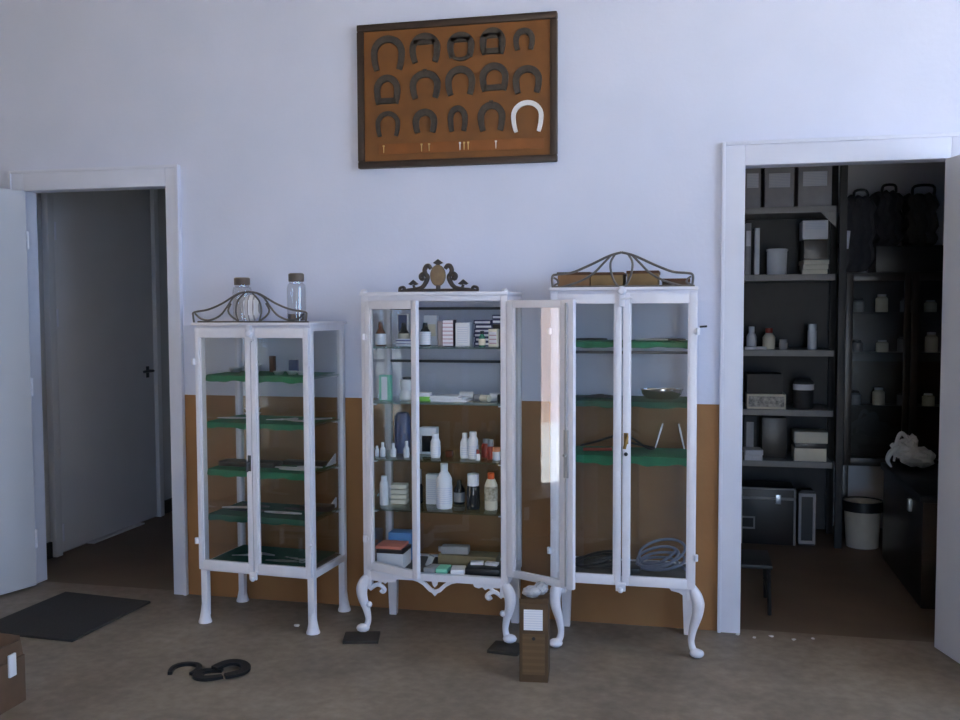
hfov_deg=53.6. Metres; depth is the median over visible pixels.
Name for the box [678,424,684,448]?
syringe
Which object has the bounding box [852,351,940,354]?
shelf
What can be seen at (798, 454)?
box
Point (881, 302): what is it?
jar
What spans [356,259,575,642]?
tall cabinet
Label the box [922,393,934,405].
jar
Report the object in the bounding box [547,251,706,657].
tall cabinet
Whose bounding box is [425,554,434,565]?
clip
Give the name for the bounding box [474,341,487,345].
box
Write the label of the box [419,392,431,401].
pack
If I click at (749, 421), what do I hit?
box
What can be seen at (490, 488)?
medicine bottle
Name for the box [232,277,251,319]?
jar
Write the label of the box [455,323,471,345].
box
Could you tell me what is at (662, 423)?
syringe
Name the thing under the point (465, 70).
horseshoe
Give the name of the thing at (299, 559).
scissors
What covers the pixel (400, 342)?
box
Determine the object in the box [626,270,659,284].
cardboard box
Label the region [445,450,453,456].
stopper
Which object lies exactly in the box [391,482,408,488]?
tray
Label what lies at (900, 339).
jar
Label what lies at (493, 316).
box
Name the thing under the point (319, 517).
shelf
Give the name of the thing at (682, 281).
cardboard box
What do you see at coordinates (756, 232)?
ring binder
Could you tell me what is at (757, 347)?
packet
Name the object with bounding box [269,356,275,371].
case
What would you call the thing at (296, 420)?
forceps
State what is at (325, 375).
shelf
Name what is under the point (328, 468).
shelf
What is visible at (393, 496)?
tray
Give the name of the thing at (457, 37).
horseshoe
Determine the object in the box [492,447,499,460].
medicine bottle
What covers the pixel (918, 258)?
box
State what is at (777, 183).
box file
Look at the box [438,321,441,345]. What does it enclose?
box
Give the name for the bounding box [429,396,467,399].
paper packet
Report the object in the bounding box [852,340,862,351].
jar
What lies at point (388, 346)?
shelf
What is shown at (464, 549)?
pack
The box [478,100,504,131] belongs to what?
horseshoe
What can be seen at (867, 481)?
wall
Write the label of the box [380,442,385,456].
vial
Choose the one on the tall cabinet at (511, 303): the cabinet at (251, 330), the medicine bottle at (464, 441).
the medicine bottle at (464, 441)
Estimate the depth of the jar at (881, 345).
5.69 m
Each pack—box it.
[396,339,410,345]
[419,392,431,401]
[438,544,469,554]
[489,393,499,400]
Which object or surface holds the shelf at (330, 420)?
attached to the cabinet at (251, 330)
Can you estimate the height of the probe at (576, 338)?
0.010 m
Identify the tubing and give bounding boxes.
[580,435,654,449]
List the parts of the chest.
lid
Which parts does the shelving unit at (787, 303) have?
shelf, shelf, shelf, shelf, shelf, post, post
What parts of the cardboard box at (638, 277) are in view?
lid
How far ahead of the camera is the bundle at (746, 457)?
5.59 m
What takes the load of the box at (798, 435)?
on the box at (796, 445)
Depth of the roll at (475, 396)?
4.06 m
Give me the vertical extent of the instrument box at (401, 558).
0.082 m
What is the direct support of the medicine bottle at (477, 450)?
on the tall cabinet at (511, 303)
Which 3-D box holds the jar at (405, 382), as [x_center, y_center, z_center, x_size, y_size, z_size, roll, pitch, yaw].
[-0.319,0.122,4.115,0.060,0.102,0.059,1,3,13]
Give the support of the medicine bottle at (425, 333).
on the tall cabinet at (511, 303)
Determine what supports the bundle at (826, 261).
on the bundle at (814, 266)
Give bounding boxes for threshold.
[87,522,144,543]
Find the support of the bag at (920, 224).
on the box at (918, 258)
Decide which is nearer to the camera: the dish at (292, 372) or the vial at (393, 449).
the vial at (393, 449)
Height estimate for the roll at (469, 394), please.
0.036 m
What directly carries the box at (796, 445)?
on the box at (798, 454)
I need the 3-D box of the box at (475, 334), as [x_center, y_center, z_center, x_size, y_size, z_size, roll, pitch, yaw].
[0.017,-0.108,4.098,0.078,0.018,0.061,1,3,13]
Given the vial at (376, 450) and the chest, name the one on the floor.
the chest
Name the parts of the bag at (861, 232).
carry handle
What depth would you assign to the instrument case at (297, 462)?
4.31 m
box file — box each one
[745,168,760,207]
[761,167,794,206]
[794,166,831,206]
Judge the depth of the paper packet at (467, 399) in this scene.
4.02 m
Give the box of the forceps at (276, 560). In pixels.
[267,559,297,561]
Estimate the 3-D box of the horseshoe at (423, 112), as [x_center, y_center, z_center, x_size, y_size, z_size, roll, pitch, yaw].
[-0.248,-1.075,4.273,0.113,0.109,0.012,1,3,13]
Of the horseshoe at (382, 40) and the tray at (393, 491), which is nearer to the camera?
the tray at (393, 491)
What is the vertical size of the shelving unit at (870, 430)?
1.610 m
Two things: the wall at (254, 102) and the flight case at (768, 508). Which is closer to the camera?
the wall at (254, 102)
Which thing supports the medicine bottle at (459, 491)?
on the tall cabinet at (511, 303)
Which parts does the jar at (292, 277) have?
lid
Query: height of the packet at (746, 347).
0.018 m
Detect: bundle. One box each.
[743,447,762,454]
[744,453,761,460]
[799,259,828,265]
[799,264,827,270]
[800,269,827,273]
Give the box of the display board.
[357,11,557,168]
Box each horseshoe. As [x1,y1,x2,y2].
[168,662,201,675]
[192,668,223,681]
[211,659,250,678]
[371,35,404,71]
[374,74,400,104]
[376,111,399,136]
[409,33,439,63]
[410,69,440,99]
[413,109,436,133]
[445,66,474,95]
[447,32,474,60]
[448,105,467,131]
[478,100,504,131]
[479,62,508,91]
[480,27,505,54]
[511,100,543,132]
[513,28,534,50]
[513,65,541,93]
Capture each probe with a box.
[222,506,247,508]
[229,508,270,511]
[264,511,301,514]
[275,466,303,468]
[279,468,303,470]
[284,507,299,509]
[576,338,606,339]
[636,338,667,340]
[663,338,685,340]
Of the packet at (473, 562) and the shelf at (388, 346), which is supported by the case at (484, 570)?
the packet at (473, 562)
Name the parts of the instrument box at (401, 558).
lid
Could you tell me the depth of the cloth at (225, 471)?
4.19 m
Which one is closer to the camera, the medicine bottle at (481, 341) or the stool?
the medicine bottle at (481, 341)
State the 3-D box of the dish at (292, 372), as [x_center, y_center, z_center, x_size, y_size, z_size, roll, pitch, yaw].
[-0.832,0.056,4.209,0.050,0.016,0.050,1,3,17]
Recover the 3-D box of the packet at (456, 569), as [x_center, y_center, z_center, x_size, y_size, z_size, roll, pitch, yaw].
[-0.092,0.895,4.055,0.060,0.020,0.080,0,3,4]
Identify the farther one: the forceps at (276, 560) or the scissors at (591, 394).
the forceps at (276, 560)
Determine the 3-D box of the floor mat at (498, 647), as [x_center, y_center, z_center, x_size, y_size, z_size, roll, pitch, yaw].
[0.109,1.187,3.913,0.130,0.014,0.120,1,3,18]
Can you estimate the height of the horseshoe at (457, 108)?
0.116 m
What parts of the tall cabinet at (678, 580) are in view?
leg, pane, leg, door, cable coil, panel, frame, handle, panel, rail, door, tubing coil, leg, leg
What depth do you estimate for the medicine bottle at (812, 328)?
5.55 m
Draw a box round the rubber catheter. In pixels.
[583,447,611,450]
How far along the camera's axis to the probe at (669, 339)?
3.87 m
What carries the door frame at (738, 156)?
attached to the wall at (254, 102)
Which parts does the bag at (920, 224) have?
carry handle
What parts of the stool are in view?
seat, leg, leg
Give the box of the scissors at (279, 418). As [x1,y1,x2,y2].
[266,418,297,419]
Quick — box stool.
[741,549,772,615]
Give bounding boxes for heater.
[796,488,815,545]
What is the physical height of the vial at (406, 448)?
0.070 m
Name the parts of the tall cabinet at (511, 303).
leg, door, leg, panel, frame, rail, rail, panel, leg, leg, door, lock rod, lock plate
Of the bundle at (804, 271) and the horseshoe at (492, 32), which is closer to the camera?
the horseshoe at (492, 32)
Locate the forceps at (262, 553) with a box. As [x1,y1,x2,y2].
[261,552,274,555]
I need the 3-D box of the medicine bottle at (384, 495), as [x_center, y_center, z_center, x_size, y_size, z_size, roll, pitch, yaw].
[-0.419,0.569,4.152,0.038,0.128,0.037,1,3,13]
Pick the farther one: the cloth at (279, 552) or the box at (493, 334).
the cloth at (279, 552)
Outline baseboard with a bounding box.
[46,498,171,559]
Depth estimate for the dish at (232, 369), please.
4.35 m
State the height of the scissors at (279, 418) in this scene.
0.010 m
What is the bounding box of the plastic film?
[522,581,547,597]
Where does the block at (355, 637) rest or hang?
on the floor
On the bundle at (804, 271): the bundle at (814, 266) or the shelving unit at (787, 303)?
the bundle at (814, 266)
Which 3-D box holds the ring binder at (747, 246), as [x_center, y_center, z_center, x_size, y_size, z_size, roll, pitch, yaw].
[1.591,-0.655,5.652,0.032,0.300,0.201,1,3,13]
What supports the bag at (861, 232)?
on the shelving unit at (870, 430)
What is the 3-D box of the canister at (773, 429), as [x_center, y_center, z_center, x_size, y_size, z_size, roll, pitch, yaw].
[1.776,0.462,5.754,0.140,0.240,0.160,1,3,13]
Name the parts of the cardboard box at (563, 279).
lid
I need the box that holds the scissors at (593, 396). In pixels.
[576,395,612,397]
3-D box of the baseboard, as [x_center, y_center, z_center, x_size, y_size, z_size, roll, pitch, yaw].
[-1.396,1.061,5.622,1.940,0.090,1.680,1,3,13]
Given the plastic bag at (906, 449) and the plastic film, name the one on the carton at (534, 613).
the plastic film
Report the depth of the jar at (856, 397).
5.74 m
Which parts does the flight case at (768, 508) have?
badge frame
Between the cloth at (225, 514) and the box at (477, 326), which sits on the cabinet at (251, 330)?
the cloth at (225, 514)
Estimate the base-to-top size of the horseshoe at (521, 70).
0.123 m
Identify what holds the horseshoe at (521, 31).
attached to the display board
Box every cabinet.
[191,291,350,634]
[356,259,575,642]
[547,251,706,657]
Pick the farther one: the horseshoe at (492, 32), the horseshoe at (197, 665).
the horseshoe at (492, 32)
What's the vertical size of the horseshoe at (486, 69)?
0.125 m
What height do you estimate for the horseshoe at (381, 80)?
0.134 m
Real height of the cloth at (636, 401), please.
0.032 m
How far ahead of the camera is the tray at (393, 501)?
4.17 m
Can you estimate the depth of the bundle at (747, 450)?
5.60 m
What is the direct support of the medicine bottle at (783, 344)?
on the shelving unit at (787, 303)
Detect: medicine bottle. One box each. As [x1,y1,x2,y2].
[375,321,385,345]
[380,475,388,505]
[395,412,410,453]
[398,322,409,338]
[419,323,430,345]
[420,469,422,502]
[430,433,440,457]
[436,463,452,508]
[454,480,464,504]
[460,433,467,458]
[466,473,479,509]
[468,431,477,458]
[476,449,479,460]
[478,331,485,346]
[481,438,488,457]
[484,472,497,510]
[487,439,492,459]
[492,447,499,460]
[747,326,755,345]
[763,328,774,348]
[779,339,787,349]
[807,324,816,349]
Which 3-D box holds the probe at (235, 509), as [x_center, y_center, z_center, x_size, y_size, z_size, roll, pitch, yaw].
[-1.039,0.678,4.294,0.200,0.012,0.012,0,3,11]
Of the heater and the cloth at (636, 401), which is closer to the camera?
the cloth at (636, 401)
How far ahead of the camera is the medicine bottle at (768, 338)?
5.61 m
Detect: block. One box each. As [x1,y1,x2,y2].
[342,631,379,643]
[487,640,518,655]
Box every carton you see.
[0,633,25,714]
[519,588,549,682]
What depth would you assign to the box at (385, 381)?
4.11 m
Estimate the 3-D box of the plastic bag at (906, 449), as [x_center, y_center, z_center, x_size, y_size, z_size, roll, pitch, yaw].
[2.312,0.480,5.093,0.237,0.194,0.177,2,4,31]
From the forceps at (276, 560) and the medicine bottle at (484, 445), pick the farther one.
the forceps at (276, 560)
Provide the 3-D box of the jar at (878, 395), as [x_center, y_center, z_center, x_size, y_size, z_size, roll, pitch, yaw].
[2.406,0.219,5.737,0.072,0.104,0.070,1,3,13]
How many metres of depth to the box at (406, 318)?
4.21 m
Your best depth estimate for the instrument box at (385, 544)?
4.15 m
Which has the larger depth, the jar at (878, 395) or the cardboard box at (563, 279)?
the jar at (878, 395)
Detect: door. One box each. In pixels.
[0,188,38,594]
[53,189,156,551]
[934,155,959,663]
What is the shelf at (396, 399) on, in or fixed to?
attached to the tall cabinet at (511, 303)
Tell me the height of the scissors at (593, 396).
0.010 m
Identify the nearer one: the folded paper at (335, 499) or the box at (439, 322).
the box at (439, 322)
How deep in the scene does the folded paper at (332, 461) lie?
4.33 m
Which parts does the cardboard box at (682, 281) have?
lid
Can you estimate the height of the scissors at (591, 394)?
0.010 m
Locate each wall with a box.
[0,0,959,630]
[36,189,171,551]
[825,162,944,527]
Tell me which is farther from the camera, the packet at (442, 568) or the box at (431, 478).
the box at (431, 478)
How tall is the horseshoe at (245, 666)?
0.027 m
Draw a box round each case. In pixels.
[218,458,282,467]
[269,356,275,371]
[283,459,326,466]
[300,503,334,511]
[465,562,500,575]
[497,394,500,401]
[741,480,795,545]
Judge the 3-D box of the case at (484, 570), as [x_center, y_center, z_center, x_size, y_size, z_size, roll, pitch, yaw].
[0.018,0.891,4.045,0.150,0.030,0.100,0,3,10]
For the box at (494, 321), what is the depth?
4.05 m
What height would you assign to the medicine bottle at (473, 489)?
0.152 m
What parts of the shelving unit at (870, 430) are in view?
leg, door, door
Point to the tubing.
(638, 443)
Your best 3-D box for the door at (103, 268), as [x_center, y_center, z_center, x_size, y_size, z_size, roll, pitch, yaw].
[-2.291,-0.063,5.874,0.095,2.286,1.003,1,3,13]
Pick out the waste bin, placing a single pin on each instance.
(862, 514)
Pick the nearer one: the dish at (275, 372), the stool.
the dish at (275, 372)
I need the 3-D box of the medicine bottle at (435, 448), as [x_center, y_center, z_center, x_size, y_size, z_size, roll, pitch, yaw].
[-0.192,0.367,4.089,0.044,0.106,0.044,1,3,13]
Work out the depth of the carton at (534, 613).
3.56 m
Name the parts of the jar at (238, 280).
lid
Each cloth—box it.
[206,371,334,383]
[207,414,335,430]
[207,463,335,480]
[208,501,336,526]
[213,545,335,566]
[559,340,687,348]
[576,395,686,408]
[576,446,686,466]
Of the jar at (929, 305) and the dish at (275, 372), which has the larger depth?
the jar at (929, 305)
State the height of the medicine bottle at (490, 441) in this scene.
0.085 m
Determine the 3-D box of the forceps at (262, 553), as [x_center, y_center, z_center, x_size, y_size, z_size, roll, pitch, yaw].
[-1.001,0.887,4.357,0.152,0.007,0.022,1,4,28]
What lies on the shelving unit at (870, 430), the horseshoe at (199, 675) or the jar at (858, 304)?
the jar at (858, 304)
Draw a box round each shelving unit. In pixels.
[742,165,847,548]
[834,272,942,537]
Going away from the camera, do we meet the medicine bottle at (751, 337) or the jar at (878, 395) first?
the medicine bottle at (751, 337)
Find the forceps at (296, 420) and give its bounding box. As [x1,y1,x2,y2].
[284,419,303,421]
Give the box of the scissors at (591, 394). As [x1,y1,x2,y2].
[590,394,612,395]
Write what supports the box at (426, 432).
on the tall cabinet at (511, 303)
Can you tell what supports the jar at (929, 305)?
on the shelving unit at (870, 430)
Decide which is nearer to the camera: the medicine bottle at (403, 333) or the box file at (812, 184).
the medicine bottle at (403, 333)
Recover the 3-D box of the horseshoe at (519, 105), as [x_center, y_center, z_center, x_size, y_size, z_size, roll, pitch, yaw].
[0.207,-1.070,4.169,0.143,0.138,0.014,1,3,13]
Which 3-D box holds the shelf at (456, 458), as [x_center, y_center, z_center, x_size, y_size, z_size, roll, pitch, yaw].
[-0.157,0.422,4.136,0.597,0.007,0.270,0,3,13]
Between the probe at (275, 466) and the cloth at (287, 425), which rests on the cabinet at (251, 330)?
the cloth at (287, 425)
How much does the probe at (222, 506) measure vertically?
0.012 m
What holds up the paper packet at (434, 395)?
on the paper packet at (460, 397)
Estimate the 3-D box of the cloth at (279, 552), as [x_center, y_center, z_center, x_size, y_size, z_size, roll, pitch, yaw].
[-0.936,0.896,4.335,0.486,0.012,0.282,1,3,17]
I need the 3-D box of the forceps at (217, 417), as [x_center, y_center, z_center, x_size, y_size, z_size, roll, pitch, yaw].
[-1.130,0.262,4.319,0.132,0.007,0.022,0,3,5]
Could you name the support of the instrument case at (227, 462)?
on the cloth at (225, 471)
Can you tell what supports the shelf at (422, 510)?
attached to the tall cabinet at (511, 303)
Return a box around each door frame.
[8,164,188,595]
[41,189,164,556]
[717,132,959,632]
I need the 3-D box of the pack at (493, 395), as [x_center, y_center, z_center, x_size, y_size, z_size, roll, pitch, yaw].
[0.064,0.158,4.082,0.044,0.032,0.040,0,3,-4]
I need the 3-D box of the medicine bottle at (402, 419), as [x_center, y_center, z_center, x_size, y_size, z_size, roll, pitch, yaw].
[-0.343,0.323,4.224,0.072,0.180,0.071,1,3,13]
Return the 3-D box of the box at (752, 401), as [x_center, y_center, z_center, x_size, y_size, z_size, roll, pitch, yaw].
[1.704,0.240,5.676,0.220,0.088,0.181,1,3,13]
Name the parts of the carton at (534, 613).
printed panel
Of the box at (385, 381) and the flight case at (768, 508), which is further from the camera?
the flight case at (768, 508)
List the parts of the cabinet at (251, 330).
leg, door, leg, handle, panel, door, leg, panel, leg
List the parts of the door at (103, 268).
handle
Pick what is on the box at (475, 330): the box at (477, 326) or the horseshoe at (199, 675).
the box at (477, 326)
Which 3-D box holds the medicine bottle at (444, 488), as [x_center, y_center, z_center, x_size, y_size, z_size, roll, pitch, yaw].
[-0.153,0.539,4.080,0.070,0.195,0.069,1,3,13]
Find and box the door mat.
[0,592,150,641]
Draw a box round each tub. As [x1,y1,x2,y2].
[766,248,787,274]
[793,378,813,408]
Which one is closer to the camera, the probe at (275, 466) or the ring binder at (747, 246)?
the probe at (275, 466)
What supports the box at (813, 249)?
on the bundle at (826, 261)
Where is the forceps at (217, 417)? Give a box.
[217,417,245,418]
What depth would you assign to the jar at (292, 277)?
4.18 m
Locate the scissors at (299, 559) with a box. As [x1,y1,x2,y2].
[286,556,304,562]
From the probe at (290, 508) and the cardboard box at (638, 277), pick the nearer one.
the cardboard box at (638, 277)
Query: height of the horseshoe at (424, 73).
0.131 m
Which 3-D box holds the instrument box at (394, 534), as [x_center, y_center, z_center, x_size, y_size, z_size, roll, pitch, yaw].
[-0.351,0.833,4.290,0.105,0.122,0.080,1,3,13]
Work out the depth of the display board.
4.24 m
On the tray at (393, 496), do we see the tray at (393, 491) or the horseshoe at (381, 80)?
the tray at (393, 491)
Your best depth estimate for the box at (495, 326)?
4.05 m
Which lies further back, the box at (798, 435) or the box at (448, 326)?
the box at (798, 435)
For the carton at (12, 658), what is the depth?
3.36 m
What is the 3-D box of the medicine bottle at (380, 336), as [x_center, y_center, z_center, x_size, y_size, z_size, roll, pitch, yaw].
[-0.430,-0.114,4.117,0.047,0.105,0.047,1,3,13]
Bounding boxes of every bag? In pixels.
[838,189,876,272]
[870,183,904,246]
[885,431,935,467]
[901,184,939,245]
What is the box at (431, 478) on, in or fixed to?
on the tall cabinet at (511, 303)
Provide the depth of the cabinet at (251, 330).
4.15 m
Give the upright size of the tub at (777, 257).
0.152 m
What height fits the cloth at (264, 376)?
0.034 m
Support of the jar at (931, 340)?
on the shelving unit at (870, 430)
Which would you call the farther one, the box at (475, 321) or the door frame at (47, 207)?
the door frame at (47, 207)
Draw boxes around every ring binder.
[744,223,750,274]
[752,228,759,274]
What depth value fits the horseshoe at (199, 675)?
3.62 m
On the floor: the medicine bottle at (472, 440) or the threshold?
the threshold
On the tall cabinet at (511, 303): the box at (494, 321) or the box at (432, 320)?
the box at (432, 320)
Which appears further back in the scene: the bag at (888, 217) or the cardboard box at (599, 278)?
the bag at (888, 217)
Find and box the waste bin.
[842,496,882,549]
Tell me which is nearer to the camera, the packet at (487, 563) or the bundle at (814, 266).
the packet at (487, 563)
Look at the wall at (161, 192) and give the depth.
6.50 m
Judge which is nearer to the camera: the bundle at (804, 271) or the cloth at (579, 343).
the cloth at (579, 343)
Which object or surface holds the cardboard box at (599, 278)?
on the tall cabinet at (678, 580)
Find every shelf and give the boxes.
[314,374,336,378]
[315,419,338,426]
[315,464,337,474]
[316,508,339,520]
[373,344,516,348]
[373,396,516,405]
[374,450,516,464]
[374,497,516,515]
[851,403,939,408]
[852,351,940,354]
[853,312,941,314]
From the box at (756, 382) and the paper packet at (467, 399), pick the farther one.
the box at (756, 382)
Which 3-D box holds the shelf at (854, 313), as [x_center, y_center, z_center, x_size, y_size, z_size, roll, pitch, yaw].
[2.565,-0.281,5.699,0.730,0.014,0.160,0,3,13]
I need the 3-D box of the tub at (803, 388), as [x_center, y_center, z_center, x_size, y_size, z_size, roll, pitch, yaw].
[1.912,0.197,5.617,0.119,0.180,0.117,1,3,13]
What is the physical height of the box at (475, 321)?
0.018 m
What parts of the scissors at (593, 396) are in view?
blade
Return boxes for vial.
[375,446,378,456]
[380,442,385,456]
[390,443,395,456]
[404,441,409,457]
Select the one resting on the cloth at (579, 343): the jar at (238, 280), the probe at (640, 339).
the probe at (640, 339)
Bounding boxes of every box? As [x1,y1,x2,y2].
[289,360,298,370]
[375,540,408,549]
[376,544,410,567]
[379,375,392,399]
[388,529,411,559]
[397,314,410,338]
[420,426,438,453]
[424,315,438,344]
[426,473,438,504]
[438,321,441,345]
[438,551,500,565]
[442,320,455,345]
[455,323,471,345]
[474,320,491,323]
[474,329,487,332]
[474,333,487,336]
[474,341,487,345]
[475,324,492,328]
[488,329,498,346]
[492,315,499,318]
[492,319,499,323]
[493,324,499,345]
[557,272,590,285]
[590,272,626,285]
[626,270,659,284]
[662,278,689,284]
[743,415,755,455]
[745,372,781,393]
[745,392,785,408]
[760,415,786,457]
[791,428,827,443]
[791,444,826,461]
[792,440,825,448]
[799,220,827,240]
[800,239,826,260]
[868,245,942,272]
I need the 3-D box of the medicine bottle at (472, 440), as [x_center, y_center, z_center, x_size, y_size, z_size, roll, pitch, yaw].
[-0.030,0.363,4.053,0.046,0.116,0.046,1,3,13]
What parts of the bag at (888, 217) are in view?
carry handle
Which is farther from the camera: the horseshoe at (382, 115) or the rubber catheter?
the horseshoe at (382, 115)
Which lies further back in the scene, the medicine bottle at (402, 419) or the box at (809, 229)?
the box at (809, 229)
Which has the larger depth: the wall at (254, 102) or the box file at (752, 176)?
the box file at (752, 176)
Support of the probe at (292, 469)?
on the cloth at (225, 471)
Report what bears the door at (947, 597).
in the wall at (254, 102)
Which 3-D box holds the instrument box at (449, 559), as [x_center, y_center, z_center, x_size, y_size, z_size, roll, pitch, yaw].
[-0.047,0.875,4.187,0.260,0.046,0.100,1,3,13]
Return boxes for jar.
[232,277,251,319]
[287,273,305,320]
[400,377,410,400]
[851,391,860,404]
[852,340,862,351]
[853,298,864,311]
[872,387,884,404]
[875,294,887,311]
[876,340,888,351]
[897,335,902,351]
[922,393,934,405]
[924,300,936,311]
[924,332,937,351]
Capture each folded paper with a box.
[326,453,335,466]
[331,497,336,507]
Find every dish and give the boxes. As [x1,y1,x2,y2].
[229,367,242,371]
[273,371,283,374]
[287,370,296,374]
[640,388,683,398]
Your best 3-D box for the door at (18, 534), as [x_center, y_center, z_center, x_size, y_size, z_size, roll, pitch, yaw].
[-2.444,0.168,4.466,0.142,1.982,0.732,2,4,30]
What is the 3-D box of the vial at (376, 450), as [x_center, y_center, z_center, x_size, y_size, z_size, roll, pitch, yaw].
[-0.448,0.396,4.128,0.018,0.046,0.018,1,3,13]
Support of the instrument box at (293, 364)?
on the cloth at (264, 376)
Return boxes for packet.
[423,563,439,572]
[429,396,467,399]
[430,394,460,397]
[430,398,471,401]
[436,564,450,573]
[451,565,465,574]
[470,560,483,564]
[485,561,498,565]
[745,346,755,349]
[755,346,766,349]
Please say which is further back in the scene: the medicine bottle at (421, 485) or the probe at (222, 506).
the probe at (222, 506)
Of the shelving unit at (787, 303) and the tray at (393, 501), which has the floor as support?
the shelving unit at (787, 303)
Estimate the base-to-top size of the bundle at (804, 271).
0.027 m
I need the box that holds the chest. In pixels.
[881,462,937,608]
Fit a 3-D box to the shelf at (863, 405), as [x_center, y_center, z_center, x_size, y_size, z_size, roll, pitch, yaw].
[2.567,0.279,5.730,0.730,0.014,0.160,0,3,13]
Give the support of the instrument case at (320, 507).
on the cloth at (225, 514)
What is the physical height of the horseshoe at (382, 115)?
0.114 m
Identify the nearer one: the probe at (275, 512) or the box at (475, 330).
the box at (475, 330)
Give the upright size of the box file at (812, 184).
0.235 m
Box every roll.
[459,391,473,399]
[473,394,481,400]
[479,395,490,401]
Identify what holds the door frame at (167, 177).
attached to the wall at (254, 102)
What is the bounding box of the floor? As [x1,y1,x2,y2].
[0,511,959,719]
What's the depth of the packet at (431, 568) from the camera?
4.05 m
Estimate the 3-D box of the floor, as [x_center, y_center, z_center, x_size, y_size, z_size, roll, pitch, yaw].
[0.175,1.343,2.079,7.250,0.100,9.100,1,3,13]
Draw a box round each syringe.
[655,423,662,447]
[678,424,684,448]
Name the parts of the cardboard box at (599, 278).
lid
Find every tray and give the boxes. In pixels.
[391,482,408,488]
[391,488,408,493]
[391,493,408,498]
[391,498,408,503]
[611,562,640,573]
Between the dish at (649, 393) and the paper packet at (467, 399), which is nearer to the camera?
the dish at (649, 393)
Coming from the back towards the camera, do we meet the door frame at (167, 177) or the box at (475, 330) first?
the door frame at (167, 177)
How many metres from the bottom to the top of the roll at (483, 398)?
0.030 m

